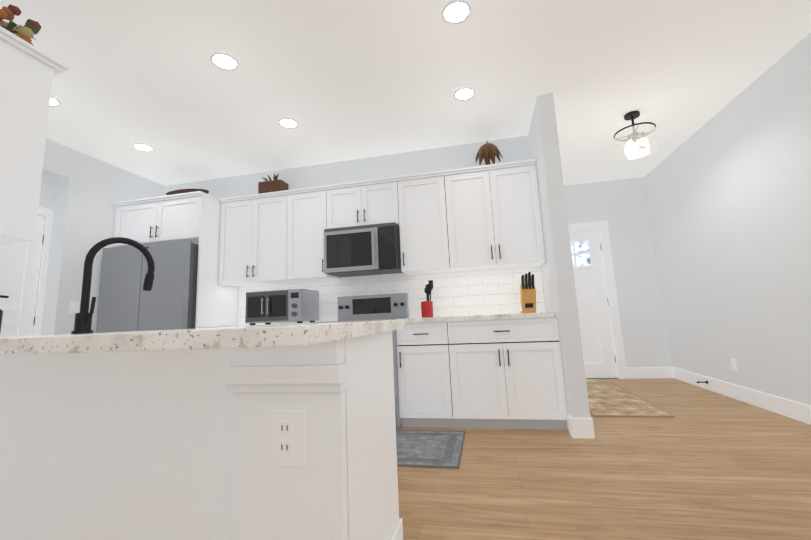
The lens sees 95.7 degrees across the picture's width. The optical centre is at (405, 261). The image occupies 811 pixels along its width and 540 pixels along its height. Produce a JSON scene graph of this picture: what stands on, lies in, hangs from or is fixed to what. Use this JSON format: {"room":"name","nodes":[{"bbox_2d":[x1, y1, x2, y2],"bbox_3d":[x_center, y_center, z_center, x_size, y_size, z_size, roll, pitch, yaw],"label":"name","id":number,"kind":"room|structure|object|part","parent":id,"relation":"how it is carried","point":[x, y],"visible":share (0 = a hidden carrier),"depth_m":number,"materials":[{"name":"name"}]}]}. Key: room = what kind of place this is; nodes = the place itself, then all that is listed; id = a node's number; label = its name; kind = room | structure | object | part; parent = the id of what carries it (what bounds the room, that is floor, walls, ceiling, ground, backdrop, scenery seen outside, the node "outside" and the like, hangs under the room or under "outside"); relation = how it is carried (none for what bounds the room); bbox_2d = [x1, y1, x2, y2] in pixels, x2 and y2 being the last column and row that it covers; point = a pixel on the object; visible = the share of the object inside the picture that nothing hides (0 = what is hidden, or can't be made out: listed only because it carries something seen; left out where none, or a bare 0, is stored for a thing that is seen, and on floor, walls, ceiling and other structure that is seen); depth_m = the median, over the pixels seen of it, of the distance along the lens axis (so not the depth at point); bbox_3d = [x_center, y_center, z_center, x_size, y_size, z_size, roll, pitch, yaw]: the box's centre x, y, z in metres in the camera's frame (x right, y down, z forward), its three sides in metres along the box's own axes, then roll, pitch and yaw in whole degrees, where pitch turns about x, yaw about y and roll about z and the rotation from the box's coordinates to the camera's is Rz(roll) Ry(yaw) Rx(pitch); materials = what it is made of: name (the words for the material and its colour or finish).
{"room":"kitchen","nodes":[
{"label":"kitchen","id":0,"kind":"room"},
{"bbox_2d":[38,139,164,334],"bbox_3d":[-3.418,0.200,3.226,0.200,2.740,2.705,-4,-9,12],"label":"wall","id":1,"kind":"structure","parent":0,"point":[80,193],"depth_m":3.64,"materials":[{"name":"white paint"}]},
{"bbox_2d":[0,215,44,336],"bbox_3d":[-3.478,0.536,3.132,0.083,2.037,0.558,-4,-9,12],"label":"pantry door","id":2,"kind":"structure","parent":1,"relation":"in","point":[19,269],"depth_m":3.32,"materials":[{"name":"white wood"}]},
{"bbox_2d":[33,207,53,335],"bbox_3d":[-3.424,0.182,3.106,0.190,2.739,0.765,-4,-9,12],"label":"door frame","id":3,"kind":"structure","parent":1,"relation":"attached to","point":[48,214],"depth_m":3.49,"materials":[{"name":"white wood"}]},
{"bbox_2d":[70,301,78,313],"bbox_3d":[-3.220,0.447,3.573,0.008,0.118,0.075,-4,-9,12],"label":"light switch","id":4,"kind":"object","parent":1,"relation":"attached to","point":[74,307],"visible":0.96,"depth_m":3.57,"materials":[{"name":"white plastic"}]},
{"bbox_2d":[205,322,309,327],"bbox_3d":[-1.379,0.669,3.772,1.250,0.040,0.630,-4,-9,12],"label":"countertop","id":5,"kind":"structure","parent":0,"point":[278,323],"depth_m":3.57,"materials":[{"name":"white stone"}]},
{"bbox_2d":[245,289,318,324],"bbox_3d":[-1.272,0.475,3.786,0.620,0.335,0.432,-4,-9,12],"label":"toaster oven","id":6,"kind":"object","parent":5,"relation":"on","point":[286,305],"visible":0.98,"depth_m":3.62,"materials":[{"name":"silver metal"}]},
{"bbox_2d":[164,135,545,311],"bbox_3d":[-0.902,0.251,4.291,4.670,2.740,0.440,-4,-9,12],"label":"wall","id":7,"kind":"structure","parent":0,"point":[513,149],"depth_m":4.14,"materials":[{"name":"white paint"}]},
{"bbox_2d":[218,191,293,286],"bbox_3d":[-1.576,-0.221,4.092,0.873,0.932,0.338,-4,-9,12],"label":"upper cabinet","id":8,"kind":"object","parent":7,"relation":"attached to","point":[256,244],"depth_m":3.93,"materials":[{"name":"white wood"}]},
{"bbox_2d":[258,173,287,193],"bbox_3d":[-1.506,-0.856,4.191,0.280,0.309,0.160,-4,-9,12],"label":"potted plant","id":9,"kind":"object","parent":8,"relation":"on","point":[274,185],"visible":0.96,"depth_m":4.12,"materials":[{"name":"brown wood"}]},
{"bbox_2d":[294,187,339,282],"bbox_3d":[-1.020,-0.264,3.976,0.509,0.932,0.338,-4,-9,12],"label":"upper cabinet","id":10,"kind":"object","parent":7,"relation":"attached to","point":[309,203],"depth_m":3.81,"materials":[{"name":"white wood"}]},
{"bbox_2d":[326,179,401,228],"bbox_3d":[-0.410,-0.546,3.883,0.770,0.457,0.338,-4,-9,12],"label":"upper cabinet","id":11,"kind":"object","parent":7,"relation":"attached to","point":[375,201],"depth_m":3.72,"materials":[{"name":"white wood"}]},
{"bbox_2d":[324,222,402,276],"bbox_3d":[-0.412,-0.105,3.752,0.736,0.447,0.469,-4,-9,12],"label":"microwave","id":12,"kind":"object","parent":11,"relation":"attached to","point":[364,250],"visible":0.98,"depth_m":3.57,"materials":[{"name":"silver plastic"}]},
{"bbox_2d":[398,171,458,274],"bbox_3d":[0.231,-0.360,3.715,0.531,0.932,0.338,-4,-9,12],"label":"upper cabinet","id":13,"kind":"object","parent":7,"relation":"attached to","point":[428,245],"depth_m":3.56,"materials":[{"name":"white wood"}]},
{"bbox_2d":[450,159,545,270],"bbox_3d":[0.818,-0.406,3.593,0.915,0.932,0.338,-4,-9,12],"label":"upper cabinet","id":14,"kind":"object","parent":7,"relation":"attached to","point":[484,217],"depth_m":3.42,"materials":[{"name":"white wood"}]},
{"bbox_2d":[475,141,502,164],"bbox_3d":[0.834,-1.053,3.684,0.268,0.335,0.271,-4,-9,12],"label":"figurine","id":15,"kind":"object","parent":14,"relation":"on","point":[487,151],"visible":0.79,"depth_m":3.68,"materials":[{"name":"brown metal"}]},
{"bbox_2d":[0,0,810,185],"bbox_3d":[-0.705,-1.594,1.577,10.500,0.060,12.000,-4,-9,12],"label":"ceiling","id":16,"kind":"structure","parent":0,"point":[340,80],"depth_m":2.77,"materials":[{"name":"white paint"}]},
{"bbox_2d":[50,96,60,106],"bbox_3d":[-2.816,-1.266,2.873,0.182,0.016,0.182,-4,-9,12],"label":"recessed light","id":17,"kind":"object","parent":16,"relation":"in","point":[54,102],"visible":0.35,"depth_m":2.91,"materials":[{"name":"white"}]},
{"bbox_2d":[132,143,153,151],"bbox_3d":[-2.636,-1.147,3.695,0.182,0.016,0.182,-4,-9,12],"label":"recessed light","id":18,"kind":"object","parent":16,"relation":"in","point":[143,147],"visible":1,"depth_m":3.69,"materials":[{"name":"white"}]},
{"bbox_2d":[210,52,238,70],"bbox_3d":[-1.254,-1.386,2.547,0.182,0.016,0.182,-4,-9,12],"label":"recessed light","id":19,"kind":"object","parent":16,"relation":"in","point":[224,61],"visible":1,"depth_m":2.54,"materials":[{"name":"white plastic"}]},
{"bbox_2d":[278,118,298,128],"bbox_3d":[-1.074,-1.268,3.369,0.182,0.016,0.182,-4,-9,12],"label":"recessed light","id":20,"kind":"object","parent":16,"relation":"in","point":[289,123],"visible":1,"depth_m":3.37,"materials":[{"name":"white"}]},
{"bbox_2d":[441,0,471,24],"bbox_3d":[0.307,-1.506,2.221,0.182,0.016,0.182,-4,-9,12],"label":"recessed light","id":21,"kind":"object","parent":16,"relation":"in","point":[454,12],"visible":1,"depth_m":2.22,"materials":[{"name":"white plastic"}]},
{"bbox_2d":[453,87,474,100],"bbox_3d":[0.488,-1.388,3.043,0.182,0.016,0.182,-4,-9,12],"label":"recessed light","id":22,"kind":"object","parent":16,"relation":"in","point":[463,93],"visible":1,"depth_m":3.04,"materials":[{"name":"white plastic"}]},
{"bbox_2d":[613,110,658,159],"bbox_3d":[2.156,-1.207,3.457,0.346,0.384,0.346,-4,-9,12],"label":"light","id":23,"kind":"object","parent":16,"relation":"attached to","point":[632,115],"depth_m":3.35,"materials":[{"name":"glass"}]},
{"bbox_3d":[2.160,-1.116,3.443,0.330,0.200,0.330,-4,-9,12],"label":"hall ceiling light shade","id":24,"kind":"part","parent":23,"relation":"part of","materials":[{"name":"white glass"}]},
{"bbox_2d":[528,93,589,429],"bbox_3d":[1.363,0.021,3.454,0.128,2.740,1.160,-4,-9,12],"label":"wall","id":25,"kind":"structure","parent":0,"point":[559,289],"depth_m":2.94,"materials":[{"name":"white paint"}]},
{"bbox_2d":[574,417,594,438],"bbox_3d":[1.488,1.298,3.235,0.013,0.140,1.173,-4,-9,12],"label":"baseboard","id":26,"kind":"structure","parent":25,"relation":"attached to","point":[582,428],"depth_m":2.68,"materials":[{"name":"white wood"}]},
{"bbox_2d":[396,378,810,539],"bbox_3d":[-0.580,1.171,1.151,10.500,0.060,12.000,-4,-9,12],"label":"floor","id":27,"kind":"structure","parent":0,"point":[704,464],"depth_m":2.01,"materials":[{"name":"brown wood"}]},
{"bbox_2d":[96,240,198,332],"bbox_3d":[-2.549,0.754,3.950,1.020,1.790,0.732,-4,-9,12],"label":"fridge","id":28,"kind":"object","parent":27,"relation":"on","point":[126,302],"visible":0.33,"depth_m":3.65,"materials":[{"name":"silver metal"}]},
{"bbox_2d":[112,191,238,328],"bbox_3d":[-2.547,0.500,4.049,1.110,2.320,0.651,-4,-9,12],"label":"cabinet","id":29,"kind":"object","parent":27,"relation":"on","point":[194,217],"visible":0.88,"depth_m":3.90,"materials":[{"name":"white wood"}]},
{"bbox_2d":[166,189,208,194],"bbox_3d":[-2.512,-0.720,4.227,0.544,0.140,0.240,-4,-9,12],"label":"basket bowl","id":30,"kind":"object","parent":29,"relation":"on","point":[184,191],"visible":0.25,"depth_m":4.13,"materials":[{"name":"brown wicker"}]},
{"bbox_2d":[144,335,271,539],"bbox_3d":[-0.550,0.721,1.326,0.508,0.880,0.615,-4,-9,12],"label":"base cabinet","id":31,"kind":"object","parent":27,"relation":"on","point":[212,395],"depth_m":1.06,"materials":[{"name":"grey wood"}]},
{"bbox_2d":[0,319,403,342],"bbox_3d":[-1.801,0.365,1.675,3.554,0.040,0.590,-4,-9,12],"label":"countertop","id":32,"kind":"structure","parent":31,"relation":"on","point":[356,329],"depth_m":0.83,"materials":[{"name":"white stone"}]},
{"bbox_2d":[0,295,8,332],"bbox_3d":[-1.636,0.216,1.449,0.066,0.169,0.066,-4,-9,12],"label":"soap dispenser","id":33,"kind":"object","parent":32,"relation":"on","point":[1,311],"visible":1,"depth_m":1.46,"materials":[{"name":"black"}]},
{"bbox_2d":[71,237,154,333],"bbox_3d":[-1.141,0.089,1.453,0.105,0.376,0.253,-4,-9,12],"label":"faucet","id":34,"kind":"object","parent":32,"relation":"on","point":[83,322],"visible":1,"depth_m":1.37,"materials":[{"name":"black metal"}]},
{"bbox_2d":[268,331,402,539],"bbox_3d":[-0.226,0.696,1.258,0.271,0.880,0.615,-4,-9,12],"label":"base cabinet","id":35,"kind":"object","parent":27,"relation":"on","point":[347,486],"depth_m":0.99,"materials":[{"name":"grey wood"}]},
{"bbox_2d":[265,410,305,466],"bbox_3d":[-0.325,0.476,0.990,0.116,0.140,0.007,-4,-9,12],"label":"outlet","id":36,"kind":"object","parent":35,"relation":"attached to","point":[285,439],"visible":1,"depth_m":0.99,"materials":[{"name":"white plastic"}]},
{"bbox_2d":[311,293,408,426],"bbox_3d":[-0.398,0.890,3.455,0.756,1.180,0.756,-4,-9,12],"label":"range","id":37,"kind":"object","parent":27,"relation":"on","point":[394,306],"visible":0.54,"depth_m":3.79,"materials":[{"name":"silver metal"}]},
{"bbox_2d":[396,322,460,427],"bbox_3d":[0.247,1.001,3.380,0.509,0.880,0.616,-4,-9,12],"label":"base cabinet","id":38,"kind":"object","parent":27,"relation":"on","point":[429,379],"depth_m":3.09,"materials":[{"name":"white wood"}]},
{"bbox_2d":[396,430,464,467],"bbox_3d":[-0.726,1.398,2.825,2.312,0.012,0.712,-4,-9,12],"label":"kitchen rug","id":39,"kind":"object","parent":27,"relation":"on","point":[427,448],"visible":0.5,"depth_m":2.60,"materials":[{"name":"grey fabric"}]},
{"bbox_2d":[457,314,567,429],"bbox_3d":[0.838,0.956,3.257,0.945,0.880,0.616,-4,-9,12],"label":"base cabinet","id":40,"kind":"object","parent":27,"relation":"on","point":[479,350],"depth_m":2.95,"materials":[{"name":"white wood"}]},
{"bbox_2d":[395,312,556,321],"bbox_3d":[0.626,0.514,3.353,1.334,0.040,0.630,-4,-9,12],"label":"countertop","id":41,"kind":"structure","parent":40,"relation":"on","point":[456,317],"depth_m":3.05,"materials":[{"name":"white stone"}]},
{"bbox_2d":[421,280,432,317],"bbox_3d":[0.216,0.368,3.595,0.135,0.356,0.116,-4,-9,12],"label":"utensil crock","id":42,"kind":"object","parent":41,"relation":"on","point":[426,308],"visible":1,"depth_m":3.55,"materials":[{"name":"red ceramic"}]},
{"bbox_2d":[520,272,536,312],"bbox_3d":[1.108,0.290,3.330,0.120,0.351,0.353,-4,-9,12],"label":"knife block","id":43,"kind":"object","parent":41,"relation":"on","point":[528,295],"visible":1,"depth_m":3.26,"materials":[{"name":"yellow wood"}]},
{"bbox_2d":[586,379,674,416],"bbox_3d":[2.155,1.456,4.040,0.632,0.012,1.842,-4,-9,12],"label":"rug","id":44,"kind":"object","parent":27,"relation":"on","point":[606,397],"visible":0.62,"depth_m":3.60,"materials":[{"name":"beige fabric"}]},
{"bbox_2d":[564,177,672,377],"bbox_3d":[2.291,0.260,5.279,2.360,2.740,0.150,-4,-9,12],"label":"wall","id":45,"kind":"structure","parent":0,"point":[621,206],"depth_m":5.06,"materials":[{"name":"white paint"}]},
{"bbox_2d":[569,231,617,377],"bbox_3d":[2.359,0.595,5.162,0.920,2.024,0.104,-4,-9,12],"label":"entry door","id":46,"kind":"structure","parent":45,"relation":"in","point":[594,322],"depth_m":5.12,"materials":[{"name":"white wood"}]},
{"bbox_2d":[568,221,627,378],"bbox_3d":[2.354,0.541,5.186,1.144,2.150,0.124,-4,-9,12],"label":"door frame","id":47,"kind":"structure","parent":45,"relation":"attached to","point":[601,227],"depth_m":5.05,"materials":[{"name":"white painted wood"}]},
{"bbox_2d":[626,367,672,378],"bbox_3d":[3.203,1.465,4.820,0.535,0.140,0.013,-4,-9,12],"label":"baseboard","id":48,"kind":"structure","parent":45,"relation":"attached to","point":[648,372],"depth_m":4.81,"materials":[{"name":"white wood"}]},
{"bbox_2d":[644,32,810,405],"bbox_3d":[2.405,-0.559,-0.005,0.140,2.740,10.550,-4,-9,12],"label":"wall","id":49,"kind":"structure","parent":0,"point":[728,188],"depth_m":3.29,"materials":[{"name":"white paint"}]},
{"bbox_2d":[730,358,737,371],"bbox_3d":[3.199,1.011,3.580,0.008,0.118,0.075,-4,-9,12],"label":"outlet","id":50,"kind":"object","parent":49,"relation":"attached to","point":[733,365],"visible":1,"depth_m":3.57,"materials":[{"name":"white plastic"}]},
{"bbox_2d":[672,367,810,424],"bbox_3d":[2.370,0.720,-0.259,0.017,0.140,10.400,-4,-9,12],"label":"baseboard","id":51,"kind":"structure","parent":49,"relation":"attached to","point":[788,408],"depth_m":3.35,"materials":[{"name":"white wood"}]},
{"bbox_3d":[-3.447,-0.469,-1.128,2.020,2.740,5.915,-4,-9,12],"label":"wall","id":52,"kind":"structure","parent":0,"visible":0},
{"bbox_2d":[0,30,63,244],"bbox_3d":[-2.115,-0.552,1.788,0.596,0.932,0.260,-4,-9,12],"label":"upper cabinet","id":53,"kind":"object","parent":52,"relation":"attached to","point":[28,71],"depth_m":1.74,"materials":[{"name":"white wood"}]},
{"bbox_2d":[0,4,40,45],"bbox_3d":[-1.985,-1.158,1.827,0.218,0.228,0.250,-4,-9,12],"label":"flower arrangement","id":54,"kind":"object","parent":53,"relation":"on","point":[28,30],"visible":0.67,"depth_m":1.84,"materials":[{"name":"multicoloured plant"}]}
]}

